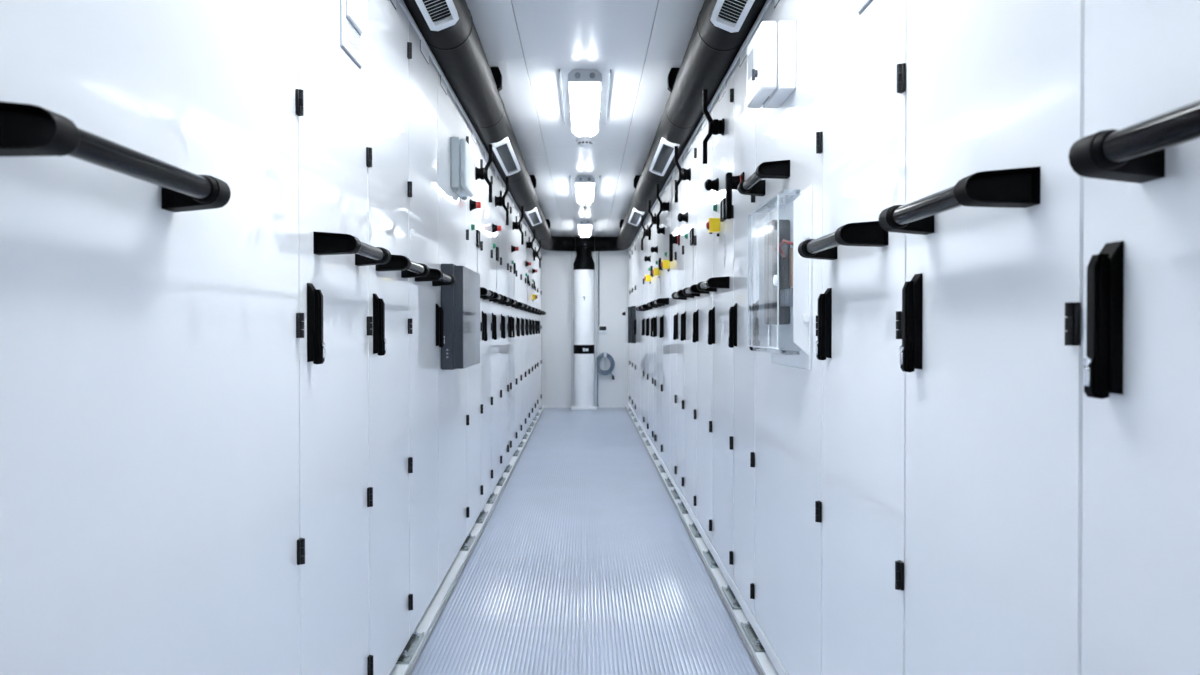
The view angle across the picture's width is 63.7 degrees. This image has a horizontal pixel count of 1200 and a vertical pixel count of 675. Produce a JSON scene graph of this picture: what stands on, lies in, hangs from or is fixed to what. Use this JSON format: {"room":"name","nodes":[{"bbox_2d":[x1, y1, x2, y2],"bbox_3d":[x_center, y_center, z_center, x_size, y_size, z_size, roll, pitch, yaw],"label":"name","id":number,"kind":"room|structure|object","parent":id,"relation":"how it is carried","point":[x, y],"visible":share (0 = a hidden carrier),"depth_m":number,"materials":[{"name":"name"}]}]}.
{"room":"electrical equipment room","nodes":[
{"label":"electrical equipment room","id":0,"kind":"room"},
{"bbox_2d":[407,0,762,236],"bbox_3d":[-0.079,-1.263,5.097,2.360,0.060,15.020,0,1,-1],"label":"ceiling","id":1,"kind":"structure","parent":0,"point":[529,41],"depth_m":4.57,"materials":[{"name":"white metal"}]},
{"bbox_2d":[403,0,574,250],"bbox_3d":[-0.434,-1.120,5.054,0.460,0.223,14.843,0,1,-1],"label":"air duct","id":2,"kind":"object","parent":1,"relation":"attached to","point":[448,28],"visible":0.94,"depth_m":4.14,"materials":[{"name":"black plastic"}]},
{"bbox_2d":[415,0,458,30],"bbox_3d":[-0.498,-1.016,2.642,0.104,0.064,1.000,0,1,-1],"label":"vent grille","id":3,"kind":"object","parent":2,"relation":"attached to","point":[437,15],"depth_m":3.03,"materials":[{"name":"grey plastic"}]},
{"bbox_2d":[492,137,520,175],"bbox_3d":[-0.545,-1.046,5.622,0.104,0.064,1.000,0,1,-1],"label":"vent grille","id":4,"kind":"object","parent":2,"relation":"attached to","point":[505,154],"depth_m":5.57,"materials":[{"name":"grey plastic"}]},
{"bbox_2d":[525,208,541,225],"bbox_3d":[-0.592,-1.078,8.641,0.104,0.064,1.000,0,1,-1],"label":"vent grille","id":5,"kind":"object","parent":2,"relation":"attached to","point":[534,216],"depth_m":8.60,"materials":[{"name":"grey plastic"}]},
{"bbox_2d":[559,69,610,135],"bbox_3d":[-0.078,-1.183,4.981,0.238,0.097,1.173,0,1,-1],"label":"ceiling lamp","id":6,"kind":"object","parent":1,"relation":"attached to","point":[584,86],"visible":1,"depth_m":4.76,"materials":[{"name":"grey plastic"}]},
{"bbox_2d":[570,175,599,204],"bbox_3d":[-0.125,-1.215,8.060,0.238,0.097,1.173,0,1,-1],"label":"ceiling lamp","id":7,"kind":"object","parent":1,"relation":"attached to","point":[584,184],"visible":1,"depth_m":7.84,"materials":[{"name":"grey plastic"}]},
{"bbox_2d":[574,220,595,237],"bbox_3d":[-0.173,-1.247,11.140,0.238,0.097,1.173,0,1,-1],"label":"ceiling lamp","id":8,"kind":"object","parent":1,"relation":"attached to","point":[584,226],"visible":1,"depth_m":10.90,"materials":[{"name":"grey plastic"}]},
{"bbox_2d":[576,138,593,147],"bbox_3d":[-0.094,-1.220,6.067,0.116,0.046,0.116,0,1,-1],"label":"smoke detector","id":9,"kind":"object","parent":1,"relation":"attached to","point":[582,142],"visible":1,"depth_m":6.03,"materials":[{"name":"white plastic"}]},
{"bbox_2d":[595,0,766,250],"bbox_3d":[0.276,-1.120,5.065,0.460,0.223,14.843,0,1,-1],"label":"air duct","id":10,"kind":"object","parent":1,"relation":"attached to","point":[721,28],"visible":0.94,"depth_m":4.14,"materials":[{"name":"black plastic"}]},
{"bbox_2d":[628,208,644,225],"bbox_3d":[0.323,-1.078,8.655,0.104,0.064,1.000,0,1,-1],"label":"vent grille","id":11,"kind":"object","parent":10,"relation":"attached to","point":[634,215],"depth_m":8.60,"materials":[{"name":"grey plastic"}]},
{"bbox_2d":[649,137,679,175],"bbox_3d":[0.369,-1.047,5.636,0.104,0.064,1.000,0,1,-1],"label":"vent grille","id":12,"kind":"object","parent":10,"relation":"attached to","point":[662,158],"depth_m":5.59,"materials":[{"name":"grey plastic"}]},
{"bbox_2d":[710,0,754,32],"bbox_3d":[0.416,-1.016,2.656,0.104,0.064,1.000,0,1,-1],"label":"vent grille","id":13,"kind":"object","parent":10,"relation":"attached to","point":[731,16],"depth_m":3.03,"materials":[{"name":"grey plastic"}]},
{"bbox_2d":[412,408,758,674],"bbox_3d":[-0.079,1.006,5.120,1.050,0.021,15.020,0,1,-1],"label":"floor","id":14,"kind":"structure","parent":0,"point":[585,562],"depth_m":4.00,"materials":[{"name":"grey metal"}]},
{"bbox_2d":[0,0,304,674],"bbox_3d":[-0.838,-0.013,1.292,0.684,2.000,1.188,0,1,-1],"label":"tall cabinet","id":15,"kind":"object","parent":14,"relation":"on","point":[151,324],"visible":1,"depth_m":1.23,"materials":[{"name":"white metal"}]},
{"bbox_2d":[297,0,390,674],"bbox_3d":[-0.852,-0.023,2.188,0.684,2.000,0.603,0,1,-1],"label":"tall cabinet","id":16,"kind":"object","parent":14,"relation":"on","point":[335,254],"visible":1,"depth_m":2.15,"materials":[{"name":"white metal"}]},
{"bbox_2d":[340,0,363,68],"bbox_3d":[-0.587,-0.795,2.303,0.018,0.256,0.193,0,1,-1],"label":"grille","id":17,"kind":"object","parent":16,"relation":"attached to","point":[351,11],"depth_m":2.29,"materials":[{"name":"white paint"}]},
{"bbox_2d":[367,0,429,674],"bbox_3d":[-0.861,-0.029,2.778,0.684,2.000,0.574,0,1,-1],"label":"tall cabinet","id":18,"kind":"object","parent":14,"relation":"on","point":[389,50],"visible":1,"depth_m":2.75,"materials":[{"name":"white metal"}]},
{"bbox_2d":[407,12,455,638],"bbox_3d":[-0.870,-0.035,3.371,0.684,2.000,0.610,0,1,-1],"label":"tall cabinet","id":19,"kind":"object","parent":14,"relation":"on","point":[425,312],"visible":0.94,"depth_m":3.33,"materials":[{"name":"white metal"}]},
{"bbox_2d":[437,66,468,586],"bbox_3d":[-0.917,-0.043,4.118,0.613,2.000,0.883,0,1,-1],"label":"tall cabinet","id":20,"kind":"object","parent":14,"relation":"on","point":[453,419],"visible":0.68,"depth_m":3.99,"materials":[{"name":"white metal"}]},
{"bbox_2d":[441,264,479,369],"bbox_3d":[-0.579,-0.084,4.044,0.087,0.412,0.613,0,1,-1],"label":"box","id":21,"kind":"object","parent":20,"relation":"attached to","point":[460,301],"visible":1,"depth_m":3.75,"materials":[{"name":"grey plastic"}]},
{"bbox_2d":[451,136,473,199],"bbox_3d":[-0.595,-0.728,4.197,0.060,0.228,0.337,0,1,-1],"label":"junction box","id":22,"kind":"object","parent":20,"relation":"attached to","point":[462,155],"visible":1,"depth_m":4.04,"materials":[{"name":"grey plastic"}]},
{"bbox_2d":[466,116,493,535],"bbox_3d":[-0.893,-0.051,4.871,0.684,2.000,0.620,0,1,-1],"label":"tall cabinet","id":23,"kind":"object","parent":14,"relation":"on","point":[474,245],"visible":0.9,"depth_m":4.89,"materials":[{"name":"white metal"}]},
{"bbox_2d":[480,142,503,510],"bbox_3d":[-0.903,-0.057,5.464,0.684,2.000,0.564,0,1,-1],"label":"tall cabinet","id":24,"kind":"object","parent":14,"relation":"on","point":[487,253],"visible":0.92,"depth_m":5.43,"materials":[{"name":"white metal"}]},
{"bbox_2d":[491,161,510,493],"bbox_3d":[-0.912,-0.063,6.062,0.684,2.000,0.629,0,1,-1],"label":"tall cabinet","id":25,"kind":"object","parent":14,"relation":"on","point":[498,200],"visible":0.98,"depth_m":6.02,"materials":[{"name":"white metal"}]},
{"bbox_2d":[500,178,517,477],"bbox_3d":[-0.921,-0.069,6.667,0.684,2.000,0.579,0,1,-1],"label":"tall cabinet","id":26,"kind":"object","parent":14,"relation":"on","point":[504,448],"visible":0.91,"depth_m":6.63,"materials":[{"name":"white metal"}]},
{"bbox_2d":[507,192,512,464],"bbox_3d":[-0.954,-0.073,7.086,0.632,2.000,0.259,0,1,-1],"label":"tall cabinet","id":27,"kind":"object","parent":14,"relation":"on","point":[509,319],"visible":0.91,"depth_m":7.06,"materials":[{"name":"white metal"}]},
{"bbox_2d":[510,195,524,459],"bbox_3d":[-0.935,-0.078,7.516,0.684,2.000,0.599,0,1,-1],"label":"tall cabinet","id":28,"kind":"object","parent":14,"relation":"on","point":[514,225],"visible":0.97,"depth_m":7.48,"materials":[{"name":"white metal"}]},
{"bbox_2d":[516,204,529,448],"bbox_3d":[-0.944,-0.084,8.106,0.684,2.000,0.579,0,1,-1],"label":"tall cabinet","id":29,"kind":"object","parent":14,"relation":"on","point":[518,233],"visible":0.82,"depth_m":8.12,"materials":[{"name":"white metal"}]},
{"bbox_2d":[520,214,532,439],"bbox_3d":[-0.953,-0.090,8.701,0.684,2.000,0.609,0,1,-1],"label":"tall cabinet","id":30,"kind":"object","parent":14,"relation":"on","point":[523,281],"visible":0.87,"depth_m":8.79,"materials":[{"name":"white metal"}]},
{"bbox_2d":[525,221,536,432],"bbox_3d":[-0.962,-0.097,9.304,0.684,2.000,0.595,0,1,-1],"label":"tall cabinet","id":31,"kind":"object","parent":14,"relation":"on","point":[528,244],"visible":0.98,"depth_m":9.24,"materials":[{"name":"white metal"}]},
{"bbox_2d":[529,228,538,425],"bbox_3d":[-0.971,-0.102,9.884,0.684,2.000,0.563,0,1,-1],"label":"tall cabinet","id":32,"kind":"object","parent":14,"relation":"on","point":[530,231],"visible":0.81,"depth_m":9.91,"materials":[{"name":"white metal"}]},
{"bbox_2d":[532,233,541,420],"bbox_3d":[-0.981,-0.109,10.476,0.684,2.000,0.619,0,1,-1],"label":"tall cabinet","id":33,"kind":"object","parent":14,"relation":"on","point":[534,296],"visible":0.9,"depth_m":10.49,"materials":[{"name":"white metal"}]},
{"bbox_2d":[535,239,543,414],"bbox_3d":[-0.990,-0.115,11.061,0.684,2.000,0.549,0,1,-1],"label":"tall cabinet","id":34,"kind":"object","parent":14,"relation":"on","point":[536,242],"visible":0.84,"depth_m":10.92,"materials":[{"name":"white metal"}]},
{"bbox_2d":[537,244,545,411],"bbox_3d":[-1.001,-0.122,11.776,0.684,2.000,0.879,0,1,-1],"label":"tall cabinet","id":35,"kind":"object","parent":14,"relation":"on","point":[539,293],"visible":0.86,"depth_m":11.62,"materials":[{"name":"white metal"}]},
{"bbox_2d":[571,236,596,409],"bbox_3d":[-0.204,-0.189,12.390,0.330,2.216,0.286,0,1,-1],"label":"duct riser","id":36,"kind":"object","parent":14,"relation":"on","point":[583,265],"visible":1,"depth_m":12.29,"materials":[{"name":"white plastic"}]},
{"bbox_2d":[622,248,629,406],"bbox_3d":[0.628,-0.127,12.210,0.684,2.000,0.599,0,1,-1],"label":"tall cabinet","id":37,"kind":"object","parent":14,"relation":"on","point":[629,248],"visible":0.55,"depth_m":12.15,"materials":[{"name":"white metal"}]},
{"bbox_2d":[624,242,632,412],"bbox_3d":[0.638,-0.120,11.595,0.684,2.000,0.629,0,1,-1],"label":"tall cabinet","id":38,"kind":"object","parent":14,"relation":"on","point":[631,246],"visible":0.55,"depth_m":11.62,"materials":[{"name":"white metal"}]},
{"bbox_2d":[633,237,635,417],"bbox_3d":[0.683,-0.114,10.946,0.613,2.000,0.669,0,1,-1],"label":"tall cabinet","id":39,"kind":"object","parent":14,"relation":"on","point":[634,240],"visible":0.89,"depth_m":10.92,"materials":[{"name":"white metal"}]},
{"bbox_2d":[626,306,635,342],"bbox_3d":[0.346,-0.145,10.947,0.087,0.412,0.613,0,1,-1],"label":"box","id":40,"kind":"object","parent":39,"relation":"attached to","point":[630,311],"visible":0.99,"depth_m":10.64,"materials":[{"name":"grey plastic"}]},
{"bbox_2d":[633,230,640,424],"bbox_3d":[0.686,-0.105,10.171,0.632,2.000,0.878,0,1,-1],"label":"tall cabinet","id":41,"kind":"object","parent":14,"relation":"on","point":[637,323],"visible":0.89,"depth_m":10.10,"materials":[{"name":"white metal"}]},
{"bbox_2d":[636,215,648,439],"bbox_3d":[0.681,-0.091,8.821,0.684,2.000,0.619,0,1,-1],"label":"tall cabinet","id":42,"kind":"object","parent":14,"relation":"on","point":[646,225],"visible":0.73,"depth_m":8.79,"materials":[{"name":"white metal"}]},
{"bbox_2d":[640,222,644,431],"bbox_3d":[0.707,-0.098,9.431,0.613,2.000,0.599,0,1,-1],"label":"tall cabinet","id":43,"kind":"object","parent":14,"relation":"on","point":[641,228],"visible":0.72,"depth_m":9.40,"materials":[{"name":"white metal"}]},
{"bbox_2d":[640,206,653,448],"bbox_3d":[0.691,-0.085,8.199,0.684,2.000,0.623,0,1,-1],"label":"tall cabinet","id":44,"kind":"object","parent":14,"relation":"on","point":[649,278],"visible":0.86,"depth_m":8.17,"materials":[{"name":"white metal"}]},
{"bbox_2d":[650,201,655,453],"bbox_3d":[0.724,-0.080,7.749,0.632,2.000,0.275,0,1,-1],"label":"tall cabinet","id":45,"kind":"object","parent":14,"relation":"on","point":[654,204],"visible":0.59,"depth_m":7.78,"materials":[{"name":"white metal"}]},
{"bbox_2d":[647,190,662,464],"bbox_3d":[0.705,-0.075,7.285,0.684,2.000,0.652,0,1,-1],"label":"tall cabinet","id":46,"kind":"object","parent":14,"relation":"on","point":[658,271],"visible":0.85,"depth_m":7.25,"materials":[{"name":"white metal"}]},
{"bbox_2d":[652,176,670,478],"bbox_3d":[0.715,-0.069,6.650,0.684,2.000,0.615,0,1,-1],"label":"tall cabinet","id":47,"kind":"object","parent":14,"relation":"on","point":[664,332],"visible":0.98,"depth_m":6.60,"materials":[{"name":"white metal"}]},
{"bbox_2d":[670,165,676,489],"bbox_3d":[0.758,-0.063,6.117,0.613,2.000,0.449,0,1,-1],"label":"tall cabinet","id":48,"kind":"object","parent":14,"relation":"on","point":[673,176],"visible":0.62,"depth_m":6.11,"materials":[{"name":"white metal"}]},
{"bbox_2d":[669,150,684,503],"bbox_3d":[0.742,-0.059,5.670,0.660,2.000,0.442,0,1,-1],"label":"tall cabinet","id":49,"kind":"object","parent":14,"relation":"on","point":[678,239],"visible":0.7,"depth_m":5.66,"materials":[{"name":"white metal"}]},
{"bbox_2d":[671,129,696,525],"bbox_3d":[0.738,-0.053,5.147,0.684,2.000,0.602,0,1,-1],"label":"tall cabinet","id":50,"kind":"object","parent":14,"relation":"on","point":[688,174],"visible":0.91,"depth_m":5.12,"materials":[{"name":"white metal"}]},
{"bbox_2d":[682,100,712,553],"bbox_3d":[0.747,-0.047,4.545,0.684,2.000,0.599,0,1,-1],"label":"tall cabinet","id":51,"kind":"object","parent":14,"relation":"on","point":[704,171],"visible":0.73,"depth_m":4.52,"materials":[{"name":"white metal"}]},
{"bbox_2d":[696,62,733,589],"bbox_3d":[0.757,-0.041,3.944,0.684,2.000,0.602,0,1,-1],"label":"tall cabinet","id":52,"kind":"object","parent":14,"relation":"on","point":[721,126],"visible":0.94,"depth_m":3.90,"materials":[{"name":"white metal"}]},
{"bbox_2d":[725,23,755,629],"bbox_3d":[0.777,-0.035,3.412,0.660,2.000,0.461,0,1,-1],"label":"tall cabinet","id":53,"kind":"object","parent":14,"relation":"on","point":[743,586],"visible":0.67,"depth_m":3.41,"materials":[{"name":"white metal"}]},
{"bbox_2d":[737,0,823,674],"bbox_3d":[0.775,-0.028,2.731,0.684,2.000,0.899,0,1,-1],"label":"tall cabinet","id":54,"kind":"object","parent":14,"relation":"on","point":[789,137],"visible":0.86,"depth_m":2.62,"materials":[{"name":"white metal"}]},
{"bbox_2d":[747,21,795,107],"bbox_3d":[0.464,-0.749,2.669,0.108,0.181,0.236,0,1,-1],"label":"junction box","id":55,"kind":"object","parent":54,"relation":"attached to","point":[771,52],"visible":1,"depth_m":2.55,"materials":[{"name":"white plastic"}]},
{"bbox_2d":[748,185,811,369],"bbox_3d":[0.476,-0.150,2.622,0.086,0.455,0.496,0,1,-1],"label":"clear box","id":56,"kind":"object","parent":54,"relation":"attached to","point":[785,277],"visible":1,"depth_m":2.57,"materials":[{"name":"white plastic"}]},
{"bbox_2d":[798,0,906,674],"bbox_3d":[0.787,-0.021,1.986,0.684,2.000,0.589,0,1,-1],"label":"tall cabinet","id":57,"kind":"object","parent":14,"relation":"on","point":[859,341],"visible":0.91,"depth_m":1.95,"materials":[{"name":"white metal"}]},
{"bbox_2d":[857,0,872,14],"bbox_3d":[0.522,-0.784,1.865,0.018,0.256,0.193,0,1,-1],"label":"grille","id":58,"kind":"object","parent":57,"relation":"attached to","point":[864,7],"depth_m":1.92,"materials":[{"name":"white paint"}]},
{"bbox_2d":[878,0,1084,674],"bbox_3d":[0.796,-0.014,1.392,0.684,2.000,0.597,0,1,-1],"label":"tall cabinet","id":59,"kind":"object","parent":14,"relation":"on","point":[991,217],"visible":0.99,"depth_m":1.32,"materials":[{"name":"white metal"}]},
{"bbox_2d":[1068,0,1199,674],"bbox_3d":[0.805,-0.008,0.793,0.684,2.000,0.600,0,1,-1],"label":"tall cabinet","id":60,"kind":"object","parent":14,"relation":"on","point":[1137,157],"visible":1,"depth_m":0.96,"materials":[{"name":"white metal"}]},
{"bbox_2d":[541,236,634,407],"bbox_3d":[-0.196,-0.216,12.642,2.360,2.310,0.050,0,1,-1],"label":"wall","id":61,"kind":"structure","parent":0,"point":[555,265],"depth_m":12.62,"materials":[{"name":"white paint"}]},
{"bbox_2d":[390,406,544,674],"bbox_3d":[-0.647,0.995,5.111,0.065,0.044,15.020,0,1,-1],"label":"trim","id":62,"kind":"structure","parent":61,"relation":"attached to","point":[424,625],"depth_m":3.85,"materials":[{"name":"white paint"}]},
{"bbox_2d":[396,631,423,663],"bbox_3d":[-0.616,0.981,3.079,0.064,0.026,0.280,0,1,-1],"label":"bracket","id":63,"kind":"object","parent":62,"relation":"on","point":[415,639],"visible":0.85,"depth_m":3.06,"materials":[{"name":"metal"}]},
{"bbox_2d":[459,534,474,550],"bbox_3d":[-0.639,0.966,4.575,0.064,0.026,0.280,0,1,-1],"label":"bracket","id":64,"kind":"object","parent":62,"relation":"on","point":[469,540],"visible":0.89,"depth_m":4.56,"materials":[{"name":"metal"}]},
{"bbox_2d":[475,510,487,522],"bbox_3d":[-0.649,0.959,5.196,0.064,0.026,0.280,0,1,-1],"label":"bracket","id":65,"kind":"object","parent":62,"relation":"on","point":[483,514],"visible":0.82,"depth_m":5.18,"materials":[{"name":"metal"}]},
{"bbox_2d":[486,492,496,503],"bbox_3d":[-0.658,0.953,5.761,0.064,0.026,0.280,0,1,-1],"label":"bracket","id":66,"kind":"object","parent":62,"relation":"on","point":[493,496],"visible":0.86,"depth_m":5.72,"materials":[{"name":"metal"}]},
{"bbox_2d":[496,476,505,485],"bbox_3d":[-0.668,0.947,6.391,0.064,0.026,0.280,0,1,-1],"label":"bracket","id":67,"kind":"object","parent":62,"relation":"on","point":[501,480],"visible":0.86,"depth_m":6.37,"materials":[{"name":"metal"}]},
{"bbox_2d":[504,464,511,471],"bbox_3d":[-0.677,0.941,6.971,0.064,0.026,0.280,0,1,-1],"label":"bracket","id":68,"kind":"object","parent":62,"relation":"on","point":[508,468],"visible":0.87,"depth_m":6.95,"materials":[{"name":"metal"}]},
{"bbox_2d":[513,449,519,455],"bbox_3d":[-0.690,0.932,7.830,0.064,0.026,0.280,0,1,-1],"label":"bracket","id":69,"kind":"object","parent":62,"relation":"on","point":[517,452],"visible":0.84,"depth_m":7.79,"materials":[{"name":"metal"}]},
{"bbox_2d":[598,251,606,333],"bbox_3d":[0.036,-0.673,12.599,0.116,1.255,0.032,0,1,-1],"label":"conduit","id":70,"kind":"object","parent":61,"relation":"attached to","point":[601,329],"visible":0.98,"depth_m":12.60,"materials":[{"name":"white plastic"}]},
{"bbox_2d":[595,352,614,406],"bbox_3d":[0.068,0.546,12.572,0.253,0.714,0.114,0,1,-1],"label":"coil","id":71,"kind":"object","parent":61,"relation":"attached to","point":[605,355],"visible":0.96,"depth_m":12.54,"materials":[{"name":"grey plastic"}]},
{"bbox_2d":[625,406,778,674],"bbox_3d":[0.488,0.995,5.129,0.065,0.044,15.020,0,1,-1],"label":"trim","id":72,"kind":"structure","parent":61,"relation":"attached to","point":[762,658],"depth_m":3.93,"materials":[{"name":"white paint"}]},
{"bbox_2d":[658,464,665,472],"bbox_3d":[0.461,0.941,6.965,0.064,0.026,0.280,0,1,-1],"label":"bracket","id":73,"kind":"object","parent":72,"relation":"on","point":[660,467],"visible":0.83,"depth_m":6.93,"materials":[{"name":"metal"}]},
{"bbox_2d":[665,477,673,486],"bbox_3d":[0.470,0.947,6.348,0.064,0.026,0.280,0,1,-1],"label":"bracket","id":74,"kind":"object","parent":72,"relation":"on","point":[667,480],"visible":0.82,"depth_m":6.31,"materials":[{"name":"metal"}]},
{"bbox_2d":[671,488,679,498],"bbox_3d":[0.477,0.952,5.898,0.064,0.026,0.280,0,1,-1],"label":"bracket","id":75,"kind":"object","parent":72,"relation":"on","point":[674,493],"visible":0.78,"depth_m":5.88,"materials":[{"name":"metal"}]},
{"bbox_2d":[678,501,688,513],"bbox_3d":[0.484,0.956,5.455,0.064,0.026,0.280,0,1,-1],"label":"bracket","id":76,"kind":"object","parent":72,"relation":"on","point":[683,509],"visible":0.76,"depth_m":5.42,"materials":[{"name":"metal"}]},
{"bbox_2d":[689,522,701,537],"bbox_3d":[0.493,0.963,4.853,0.064,0.026,0.280,0,1,-1],"label":"bracket","id":77,"kind":"object","parent":72,"relation":"on","point":[693,527],"visible":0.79,"depth_m":4.82,"materials":[{"name":"metal"}]},
{"bbox_2d":[703,549,718,567],"bbox_3d":[0.503,0.969,4.253,0.064,0.026,0.280,0,1,-1],"label":"bracket","id":78,"kind":"object","parent":72,"relation":"on","point":[708,555],"visible":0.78,"depth_m":4.23,"materials":[{"name":"metal"}]},
{"bbox_2d":[722,585,741,609],"bbox_3d":[0.512,0.975,3.650,0.064,0.026,0.280,0,1,-1],"label":"bracket","id":79,"kind":"object","parent":72,"relation":"on","point":[731,598],"visible":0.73,"depth_m":3.62,"materials":[{"name":"metal"}]},
{"bbox_2d":[741,621,765,651],"bbox_3d":[0.519,0.980,3.188,0.064,0.026,0.280,0,1,-1],"label":"bracket","id":80,"kind":"object","parent":72,"relation":"on","point":[750,633],"visible":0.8,"depth_m":3.17,"materials":[{"name":"metal"}]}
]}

